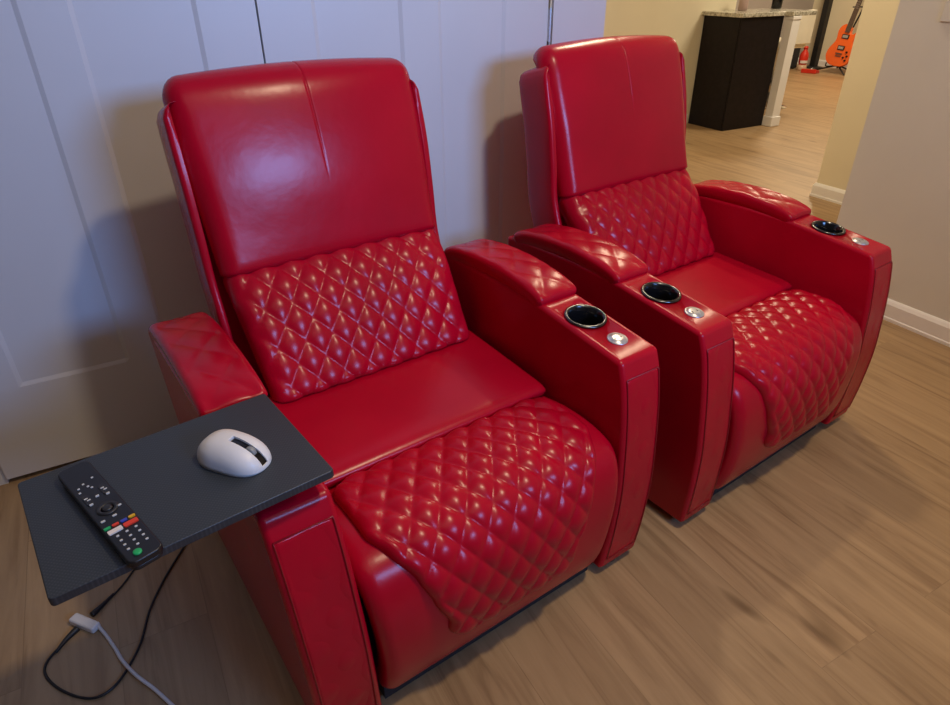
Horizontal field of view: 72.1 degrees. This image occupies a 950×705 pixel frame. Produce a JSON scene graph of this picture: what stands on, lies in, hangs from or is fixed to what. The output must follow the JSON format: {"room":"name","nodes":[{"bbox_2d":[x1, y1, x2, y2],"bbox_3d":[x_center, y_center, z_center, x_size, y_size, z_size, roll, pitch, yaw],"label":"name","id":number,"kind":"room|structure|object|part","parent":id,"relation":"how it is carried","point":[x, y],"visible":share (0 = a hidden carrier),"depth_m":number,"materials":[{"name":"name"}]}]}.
{"room":"home theater room","nodes":[
{"label":"home theater room","id":0,"kind":"room"},
{"bbox_2d":[0,466,8,484],"bbox_3d":[-1.299,-0.792,1.278,3.423,2.600,0.115,-16,34,-25],"label":"wall","id":1,"kind":"structure","parent":0,"point":[3,480],"depth_m":1.85,"materials":[{"name":"grey paint"}]},
{"bbox_2d":[0,0,167,479],"bbox_3d":[-1.148,-0.577,1.433,0.430,2.030,0.035,-16,34,-25],"label":"door","id":2,"kind":"structure","parent":1,"relation":"in","point":[77,382],"depth_m":1.70,"materials":[{"name":"white paint"}]},
{"bbox_2d":[39,0,263,427],"bbox_3d":[-0.758,-0.689,1.620,0.462,2.030,0.035,-16,34,-25],"label":"door","id":3,"kind":"structure","parent":1,"relation":"in","point":[115,59],"depth_m":1.62,"materials":[{"name":"white paint"}]},
{"bbox_2d":[254,0,426,133],"bbox_3d":[-0.354,-0.804,1.812,0.451,2.030,0.035,-16,34,-25],"label":"door","id":4,"kind":"structure","parent":1,"relation":"in","point":[289,30],"depth_m":1.76,"materials":[{"name":"white paint"}]},
{"bbox_2d":[421,0,551,249],"bbox_3d":[0.037,-0.913,1.994,0.439,2.030,0.046,-16,34,-25],"label":"door","id":5,"kind":"structure","parent":1,"relation":"in","point":[476,53],"depth_m":2.05,"materials":[{"name":"white paint"}]},
{"bbox_2d":[550,0,605,43],"bbox_3d":[0.327,-1.215,1.982,0.204,2.600,0.014,-16,34,-25],"label":"trim","id":6,"kind":"structure","parent":1,"relation":"attached to","point":[572,20],"depth_m":2.07,"materials":[{"name":"white paint"}]},
{"bbox_2d":[0,64,949,704],"bbox_3d":[2.044,-0.865,4.032,11.800,0.100,9.250,-16,34,-25],"label":"floor","id":7,"kind":"structure","parent":0,"point":[820,574],"depth_m":1.51,"materials":[{"name":"brown wood"}]},
{"bbox_2d":[89,570,133,616],"bbox_3d":[-0.826,0.443,1.724,0.032,0.014,0.594,3,31,5],"label":"cable","id":8,"kind":"object","parent":7,"relation":"on","point":[93,613],"visible":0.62,"depth_m":1.50,"materials":[{"name":"black plastic"}]},
{"bbox_2d":[43,546,184,699],"bbox_3d":[-0.780,0.506,1.617,0.184,0.014,0.723,3,31,6],"label":"cable","id":9,"kind":"object","parent":7,"relation":"on","point":[75,630],"visible":0.81,"depth_m":1.40,"materials":[{"name":"black plastic"}]},
{"bbox_2d":[69,613,174,704],"bbox_3d":[-0.594,0.693,1.293,0.731,0.018,0.036,19,35,29],"label":"cable","id":10,"kind":"object","parent":7,"relation":"on","point":[78,620],"visible":1,"depth_m":1.43,"materials":[{"name":"plastic"}]},
{"bbox_2d":[148,58,659,704],"bbox_3d":[-0.175,-0.007,1.426,0.864,1.086,0.916,-20,36,-30],"label":"recliner","id":11,"kind":"object","parent":7,"relation":"on","point":[486,431],"visible":0.97,"depth_m":1.38,"materials":[{"name":"red leather"}]},
{"bbox_2d":[18,394,333,605],"bbox_3d":[-0.430,0.228,0.973,0.370,0.113,0.257,-22,37,-32],"label":"tray table","id":12,"kind":"object","parent":11,"relation":"on","point":[160,476],"visible":0.72,"depth_m":0.92,"materials":[{"name":"black plastic"}]},
{"bbox_2d":[58,461,162,569],"bbox_3d":[-0.490,0.211,0.872,0.247,0.019,0.043,25,39,36],"label":"remote control","id":13,"kind":"object","parent":12,"relation":"on","point":[135,543],"visible":1,"depth_m":0.85,"materials":[{"name":"black plastic"}]},
{"bbox_2d":[197,429,271,476],"bbox_3d":[-0.359,0.142,0.966,0.115,0.039,0.070,11,32,18],"label":"computer mouse","id":14,"kind":"object","parent":12,"relation":"on","point":[229,452],"visible":1,"depth_m":0.95,"materials":[{"name":"white plastic"}]},
{"bbox_3d":[-0.438,0.318,1.328,0.140,0.584,0.730,-20,36,-30],"label":"armrest","id":15,"kind":"part","parent":11,"relation":"part of","materials":[{"name":"red leather"}]},
{"bbox_2d":[162,58,434,276],"bbox_3d":[-0.368,-0.440,1.494,0.566,0.407,0.209,-20,36,-30],"label":"cushion","id":16,"kind":"object","parent":11,"relation":"on","point":[287,167],"depth_m":1.42,"materials":[{"name":"red leather"}]},
{"bbox_3d":[-0.142,0.295,1.554,0.570,0.335,0.580,-20,36,-30],"label":"seat frame","id":17,"kind":"part","parent":11,"relation":"part of","materials":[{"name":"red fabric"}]},
{"bbox_3d":[-0.239,0.476,1.094,0.109,0.479,0.041,-20,36,-30],"label":"panel","id":18,"kind":"part","parent":11,"relation":"part of","materials":[{"name":"red leather"}]},
{"bbox_2d":[223,228,468,402],"bbox_3d":[-0.275,-0.104,1.543,0.536,0.278,0.228,-20,36,-30],"label":"lumbar cushion","id":19,"kind":"object","parent":11,"relation":"on","point":[316,322],"depth_m":1.48,"materials":[{"name":"red leather"}]},
{"bbox_2d":[268,330,545,487],"bbox_3d":[-0.160,0.118,1.476,0.580,0.084,0.324,-20,36,-30],"label":"seat cushion","id":20,"kind":"object","parent":11,"relation":"on","point":[358,423],"depth_m":1.42,"materials":[{"name":"red leather"}]},
{"bbox_3d":[0.013,0.333,1.323,0.527,0.294,0.274,-20,36,-30],"label":"footrest panel","id":21,"kind":"part","parent":11,"relation":"part of","materials":[{"name":"red leather"}]},
{"bbox_3d":[0.147,0.103,1.688,0.140,0.584,0.730,-20,36,-30],"label":"armrest","id":22,"kind":"part","parent":11,"relation":"part of","materials":[{"name":"red leather"}]},
{"bbox_3d":[0.350,0.261,1.456,0.109,0.479,0.041,-20,36,-30],"label":"panel","id":23,"kind":"part","parent":11,"relation":"part of","materials":[{"name":"red leather"}]},
{"bbox_2d":[508,35,892,521],"bbox_3d":[0.624,-0.292,1.904,0.864,1.086,0.916,-21,36,-30],"label":"recliner","id":24,"kind":"object","parent":7,"relation":"on","point":[763,315],"visible":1,"depth_m":1.84,"materials":[{"name":"red leather"}]},
{"bbox_2d":[533,35,687,197],"bbox_3d":[0.427,-0.724,1.970,0.566,0.407,0.209,-21,36,-30],"label":"cushion","id":25,"kind":"object","parent":24,"relation":"on","point":[617,105],"depth_m":1.89,"materials":[{"name":"red leather"}]},
{"bbox_3d":[0.363,0.034,1.803,0.140,0.584,0.730,-21,36,-30],"label":"armrest","id":26,"kind":"part","parent":24,"relation":"part of","materials":[{"name":"red leather"}]},
{"bbox_2d":[559,169,714,275],"bbox_3d":[0.522,-0.389,2.019,0.536,0.278,0.228,-21,36,-30],"label":"lumbar cushion","id":27,"kind":"object","parent":24,"relation":"on","point":[657,216],"depth_m":1.98,"materials":[{"name":"red leather"}]},
{"bbox_3d":[0.565,0.192,1.571,0.109,0.479,0.041,-21,36,-30],"label":"panel","id":28,"kind":"part","parent":24,"relation":"part of","materials":[{"name":"red leather"}]},
{"bbox_2d":[654,252,791,316],"bbox_3d":[0.639,-0.168,1.954,0.580,0.084,0.324,-21,36,-30],"label":"seat cushion","id":29,"kind":"object","parent":24,"relation":"on","point":[728,286],"depth_m":1.96,"materials":[{"name":"red leather"}]},
{"bbox_3d":[0.814,0.047,1.802,0.527,0.294,0.274,-21,36,-30],"label":"footrest panel","id":30,"kind":"part","parent":24,"relation":"part of","materials":[{"name":"red leather"}]},
{"bbox_3d":[0.944,-0.184,2.168,0.140,0.584,0.730,-21,36,-30],"label":"armrest","id":31,"kind":"part","parent":24,"relation":"part of","materials":[{"name":"red leather"}]},
{"bbox_3d":[1.150,-0.028,1.938,0.109,0.479,0.041,-21,36,-30],"label":"panel","id":32,"kind":"part","parent":24,"relation":"part of","materials":[{"name":"red leather"}]},
{"bbox_2d":[688,15,783,130],"bbox_3d":[2.314,-2.508,5.837,0.509,0.900,0.412,-16,34,-25],"label":"base cabinet","id":33,"kind":"object","parent":7,"relation":"on","point":[736,57],"visible":0.92,"depth_m":5.69,"materials":[{"name":"black wood"}]},
{"bbox_3d":[2.093,-2.449,5.739,0.010,0.900,0.396,-16,34,-25],"label":"panel","id":34,"kind":"part","parent":33,"relation":"part of","materials":[{"name":"black wood"}]},
{"bbox_3d":[2.413,-2.420,5.686,0.507,0.900,0.012,-16,34,-25],"label":"panel","id":35,"kind":"part","parent":33,"relation":"part of","materials":[{"name":"black wood"}]},
{"bbox_2d":[702,8,817,17],"bbox_3d":[2.471,-2.933,5.639,0.870,0.032,0.513,-16,34,-25],"label":"countertop","id":36,"kind":"structure","parent":33,"relation":"on","point":[762,12],"depth_m":5.52,"materials":[{"name":"stone"}]},
{"bbox_2d":[738,0,748,10],"bbox_3d":[2.324,-3.034,5.643,0.080,0.140,0.080,-16,34,-25],"label":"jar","id":37,"kind":"object","parent":36,"relation":"on","point":[743,4],"visible":1,"depth_m":5.63,"materials":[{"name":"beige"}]},
{"bbox_2d":[771,0,782,8],"bbox_3d":[2.724,-3.181,5.868,0.090,0.160,0.090,-16,34,-25],"label":"jar","id":38,"kind":"object","parent":36,"relation":"on","point":[776,4],"visible":1,"depth_m":5.86,"materials":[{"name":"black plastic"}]},
{"bbox_2d":[762,16,801,126],"bbox_3d":[2.713,-2.477,5.782,0.118,0.899,0.100,-16,34,-25],"label":"support post","id":39,"kind":"object","parent":7,"relation":"on","point":[771,118],"visible":0.91,"depth_m":5.75,"materials":[{"name":"white paint"}]},
{"bbox_2d":[790,48,800,68],"bbox_3d":[4.343,-4.229,9.291,0.410,0.345,0.328,-16,34,-25],"label":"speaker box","id":40,"kind":"object","parent":7,"relation":"on","point":[796,52],"visible":0.13,"depth_m":9.24,"materials":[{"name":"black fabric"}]},
{"bbox_2d":[796,46,808,70],"bbox_3d":[4.596,-4.115,9.129,0.132,0.310,0.132,-16,34,-25],"label":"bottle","id":41,"kind":"object","parent":7,"relation":"on","point":[803,58],"visible":0.93,"depth_m":9.10,"materials":[{"name":"plastic"}]},
{"bbox_2d":[801,68,818,73],"bbox_3d":[4.600,-3.866,8.958,0.200,0.055,0.150,26,39,37],"label":"box","id":42,"kind":"object","parent":7,"relation":"on","point":[811,70],"visible":1,"depth_m":8.91,"materials":[{"name":"plastic"}]},
{"bbox_2d":[807,0,832,68],"bbox_3d":[4.868,-4.910,8.945,0.380,1.865,0.378,-16,34,-25],"label":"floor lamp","id":43,"kind":"object","parent":7,"relation":"on","point":[827,5],"visible":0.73,"depth_m":9.17,"materials":[{"name":"black metal"}]},
{"bbox_2d":[814,6,862,75],"bbox_3d":[4.969,-4.207,8.790,0.412,0.808,0.529,-16,34,-25],"label":"guitar stand","id":44,"kind":"object","parent":7,"relation":"on","point":[840,67],"visible":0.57,"depth_m":8.80,"materials":[{"name":"black metal"}]},
{"bbox_2d":[826,0,862,66],"bbox_3d":[4.938,-4.410,8.555,0.204,1.214,0.379,-16,34,-25],"label":"electric guitar","id":45,"kind":"object","parent":44,"relation":"on","point":[838,53],"visible":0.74,"depth_m":8.68,"materials":[{"name":"orange paint"}]},
{"bbox_2d":[547,0,551,44],"bbox_3d":[-0.342,-1.817,3.012,0.204,2.600,2.726,-16,34,-25],"label":"wall","id":46,"kind":"structure","parent":0,"point":[550,1],"depth_m":2.02,"materials":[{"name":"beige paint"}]},
{"bbox_2d":[603,0,736,122],"bbox_3d":[0.670,-2.934,4.900,3.700,2.600,0.120,-16,34,-25],"label":"wall","id":47,"kind":"structure","parent":0,"point":[681,20],"depth_m":5.52,"materials":[{"name":"beige paint"}]},
{"bbox_2d":[735,0,813,55],"bbox_3d":[1.441,-4.512,7.576,8.070,2.600,0.103,-16,34,-25],"label":"wall","id":48,"kind":"structure","parent":0,"point":[753,4],"depth_m":9.20,"materials":[{"name":"beige paint"}]},
{"bbox_2d":[803,0,864,59],"bbox_3d":[7.139,-3.490,5.785,0.121,2.600,9.050,-16,34,-25],"label":"wall","id":49,"kind":"structure","parent":0,"point":[841,12],"depth_m":9.26,"materials":[{"name":"beige paint"}]},
{"bbox_2d":[806,58,847,68],"bbox_3d":[6.380,-3.029,7.487,0.019,0.085,6.150,-16,34,-25],"label":"baseboard","id":50,"kind":"structure","parent":49,"relation":"attached to","point":[821,62],"depth_m":9.51,"materials":[{"name":"white paint"}]},
{"bbox_2d":[817,0,899,189],"bbox_3d":[3.334,-1.116,1.785,0.136,2.600,4.627,-16,34,-25],"label":"wall","id":51,"kind":"structure","parent":0,"point":[877,17],"depth_m":3.76,"materials":[{"name":"beige paint"}]},
{"bbox_2d":[809,182,845,204],"bbox_3d":[3.336,-0.036,2.429,0.169,0.085,4.644,-16,34,-25],"label":"baseboard","id":52,"kind":"structure","parent":51,"relation":"attached to","point":[825,192],"depth_m":4.06,"materials":[{"name":"white paint"}]},
{"bbox_2d":[836,0,949,321],"bbox_3d":[2.490,-0.604,0.922,0.118,2.600,3.695,-16,34,-25],"label":"wall","id":53,"kind":"structure","parent":0,"point":[897,195],"depth_m":2.48,"materials":[{"name":"grey paint"}]},
{"bbox_2d":[883,298,949,346],"bbox_3d":[2.492,0.476,1.566,0.152,0.085,3.712,-16,34,-25],"label":"baseboard","id":54,"kind":"structure","parent":53,"relation":"attached to","point":[929,326],"depth_m":2.58,"materials":[{"name":"white paint"}]},
{"bbox_2d":[940,0,949,21],"bbox_3d":[1.647,-1.175,2.190,0.013,0.123,0.132,-16,34,-25],"label":"wall switch","id":55,"kind":"object","parent":53,"relation":"attached to","point":[945,17],"visible":1,"depth_m":2.25,"materials":[{"name":"grey paint"}]}
]}

